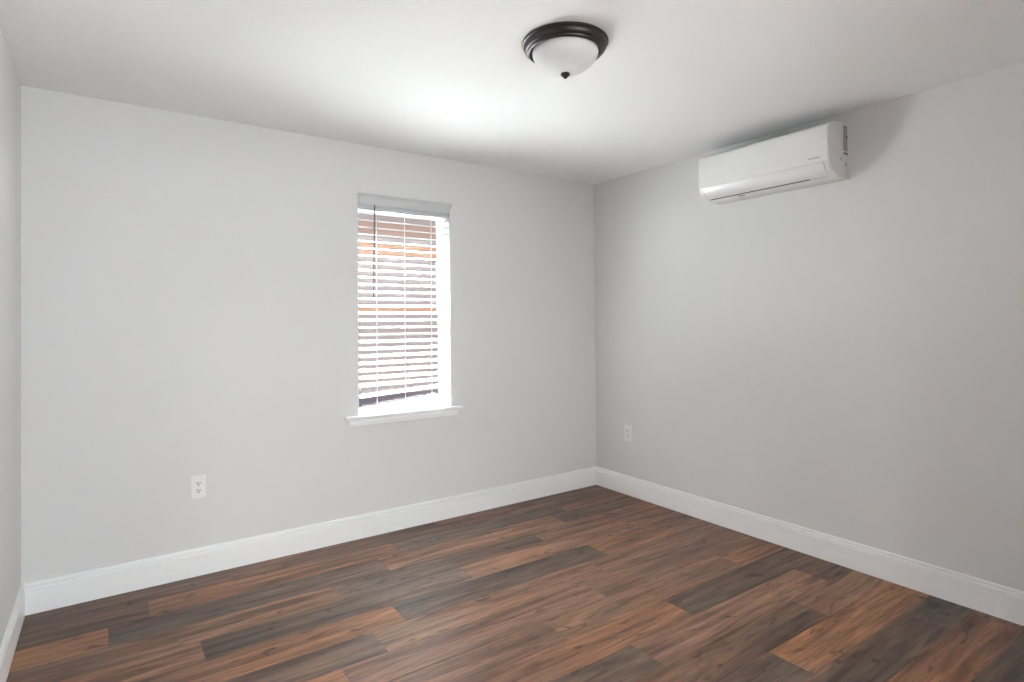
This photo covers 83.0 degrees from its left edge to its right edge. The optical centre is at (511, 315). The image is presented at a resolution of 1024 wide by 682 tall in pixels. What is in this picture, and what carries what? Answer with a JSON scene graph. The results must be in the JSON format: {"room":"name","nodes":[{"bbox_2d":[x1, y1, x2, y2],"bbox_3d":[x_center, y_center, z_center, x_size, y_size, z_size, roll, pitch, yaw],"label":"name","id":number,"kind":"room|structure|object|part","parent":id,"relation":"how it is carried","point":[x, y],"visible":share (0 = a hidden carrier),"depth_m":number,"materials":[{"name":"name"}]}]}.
{"room":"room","nodes":[
{"label":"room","id":0,"kind":"room"},
{"bbox_2d":[0,30,20,645],"bbox_3d":[-0.598,0.123,0.168,0.130,2.440,6.000,0,-1,-35],"label":"wall","id":1,"kind":"structure","parent":0,"point":[10,86],"depth_m":2.37,"materials":[{"name":"white paint"}]},
{"bbox_2d":[0,584,24,681],"bbox_3d":[-1.211,1.285,1.175,0.015,0.144,3.620,0,-1,-35],"label":"baseboard","id":2,"kind":"structure","parent":1,"relation":"attached to","point":[11,636],"depth_m":2.31,"materials":[{"name":"white paint"}]},
{"bbox_2d":[21,86,595,583],"bbox_3d":[-0.830,0.156,3.744,3.843,2.440,0.130,0,-1,-35],"label":"wall","id":3,"kind":"structure","parent":0,"point":[190,298],"depth_m":3.21,"materials":[{"name":"white paint"}]},
{"bbox_2d":[191,475,205,498],"bbox_3d":[-1.662,0.910,3.068,0.072,0.120,0.009,0,-1,-35],"label":"wall outlet","id":4,"kind":"object","parent":3,"relation":"attached to","point":[198,483],"visible":1,"depth_m":3.06,"materials":[{"name":"white plastic"}]},
{"bbox_2d":[23,466,595,615],"bbox_3d":[-0.779,1.303,3.675,3.583,0.144,0.015,0,-1,-35],"label":"baseboard","id":5,"kind":"structure","parent":3,"relation":"attached to","point":[43,595],"depth_m":3.26,"materials":[{"name":"white paint"}]},
{"bbox_2d":[358,209,444,410],"bbox_3d":[-0.752,-0.039,3.862,0.644,1.360,0.060,0,-1,-35],"label":"window","id":6,"kind":"structure","parent":3,"relation":"in","point":[438,223],"depth_m":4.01,"materials":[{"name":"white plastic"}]},
{"bbox_3d":[-0.761,-0.353,3.875,0.608,0.696,0.021,0,-1,-35],"label":"sash","id":7,"kind":"part","parent":6,"relation":"part of","materials":[{"name":"white plastic"}]},
{"bbox_2d":[358,192,452,414],"bbox_3d":[-0.696,-0.069,3.780,0.660,1.377,0.094,0,-1,-35],"label":"window blind","id":8,"kind":"object","parent":6,"relation":"attached to","point":[367,201],"visible":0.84,"depth_m":3.77,"materials":[{"name":"grey plastic"}]},
{"bbox_3d":[-0.855,-0.045,3.660,0.004,1.252,0.001,0,-1,-35],"label":"ladder cord","id":9,"kind":"part","parent":8,"relation":"part of","materials":[{"name":"white fabric"}]},
{"bbox_3d":[-0.699,0.576,3.789,0.616,0.087,0.051,0,-1,-35],"label":"rail","id":10,"kind":"part","parent":8,"relation":"part of","materials":[{"name":"white plastic"}]},
{"bbox_3d":[-0.697,-0.053,3.769,0.004,1.236,0.001,0,-1,-35],"label":"ladder cord","id":11,"kind":"part","parent":8,"relation":"part of","materials":[{"name":"white fabric"}]},
{"bbox_3d":[-0.540,-0.062,3.880,0.004,1.219,0.001,0,-1,-35],"label":"ladder cord","id":12,"kind":"part","parent":8,"relation":"part of","materials":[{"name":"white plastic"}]},
{"bbox_3d":[-0.741,0.300,3.847,0.608,0.642,0.022,0,-1,-35],"label":"sash","id":13,"kind":"part","parent":6,"relation":"part of","materials":[{"name":"white plastic"}]},
{"bbox_3d":[-0.752,-0.039,3.862,0.644,1.360,0.060,0,-1,-35],"label":"frame","id":14,"kind":"part","parent":6,"relation":"part of","materials":[{"name":"white plastic"}]},
{"bbox_2d":[349,409,458,427],"bbox_3d":[-0.681,0.663,3.752,0.764,0.046,0.014,0,-1,-35],"label":"trim","id":15,"kind":"structure","parent":3,"relation":"attached to","point":[408,417],"depth_m":3.73,"materials":[{"name":"white paint"}]},
{"bbox_2d":[345,405,462,420],"bbox_3d":[-0.702,0.631,3.779,0.810,0.020,0.116,0,-1,-35],"label":"window sill","id":16,"kind":"structure","parent":3,"relation":"attached to","point":[438,407],"depth_m":3.74,"materials":[{"name":"white paint"}]},
{"bbox_2d":[0,0,1023,183],"bbox_3d":[0.915,-1.159,1.242,3.843,0.120,6.260,0,-1,-35],"label":"ceiling","id":17,"kind":"structure","parent":0,"point":[673,80],"depth_m":2.49,"materials":[{"name":"white paint"}]},
{"bbox_2d":[522,21,608,78],"bbox_3d":[0.212,-1.012,2.304,0.342,0.143,0.342,0,-1,-35],"label":"ceiling lamp","id":18,"kind":"object","parent":17,"relation":"attached to","point":[565,49],"visible":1,"depth_m":2.21,"materials":[{"name":"white glass"}]},
{"bbox_3d":[0.212,-1.008,2.304,0.262,0.094,0.262,0,-1,-35],"label":"lamp shade","id":19,"kind":"part","parent":18,"relation":"part of","materials":[{"name":"white glass"}]},
{"bbox_2d":[6,485,1023,681],"bbox_3d":[0.934,1.391,1.220,3.583,0.100,6.000,0,-1,-35],"label":"floor","id":20,"kind":"structure","parent":0,"point":[595,583],"depth_m":2.61,"materials":[{"name":"wood"}]},
{"bbox_2d":[594,62,1023,590],"bbox_3d":[2.447,0.118,2.293,0.130,2.440,6.000,0,-1,-35],"label":"wall","id":21,"kind":"structure","parent":0,"point":[844,359],"depth_m":3.08,"materials":[{"name":"white paint"}]},
{"bbox_2d":[624,425,631,441],"bbox_3d":[0.884,0.900,4.413,0.009,0.120,0.072,0,-1,-35],"label":"wall outlet","id":22,"kind":"object","parent":21,"relation":"attached to","point":[627,429],"visible":1,"depth_m":4.41,"materials":[{"name":"white plastic"}]},
{"bbox_2d":[699,121,848,204],"bbox_3d":[1.487,-0.869,3.368,0.211,0.302,0.806,0,-1,-35],"label":"air conditioner","id":23,"kind":"object","parent":21,"relation":"attached to","point":[816,155],"visible":1,"depth_m":3.23,"materials":[{"name":"white plastic"}]},
{"bbox_2d":[711,179,809,199],"bbox_3d":[1.433,-0.732,3.398,0.010,0.008,0.632,0,-1,-35],"label":"outlet","id":24,"kind":"object","parent":23,"relation":"attached to","point":[798,181],"depth_m":3.36,"materials":[{"name":"grey plastic"}]},
{"bbox_3d":[1.410,-0.896,3.317,0.026,0.199,0.794,0,-1,-35],"label":"panel","id":25,"kind":"part","parent":23,"relation":"part of","materials":[{"name":"white plastic"}]},
{"bbox_3d":[1.716,-0.874,3.045,0.206,0.300,0.006,0,-1,-35],"label":"panel","id":26,"kind":"part","parent":23,"relation":"part of","materials":[{"name":"white plastic"}]},
{"bbox_2d":[596,466,1023,625],"bbox_3d":[1.715,1.280,3.218,0.015,0.144,3.620,0,-1,-35],"label":"baseboard","id":27,"kind":"structure","parent":21,"relation":"attached to","point":[997,600],"depth_m":3.12,"materials":[{"name":"white paint"}]}
]}

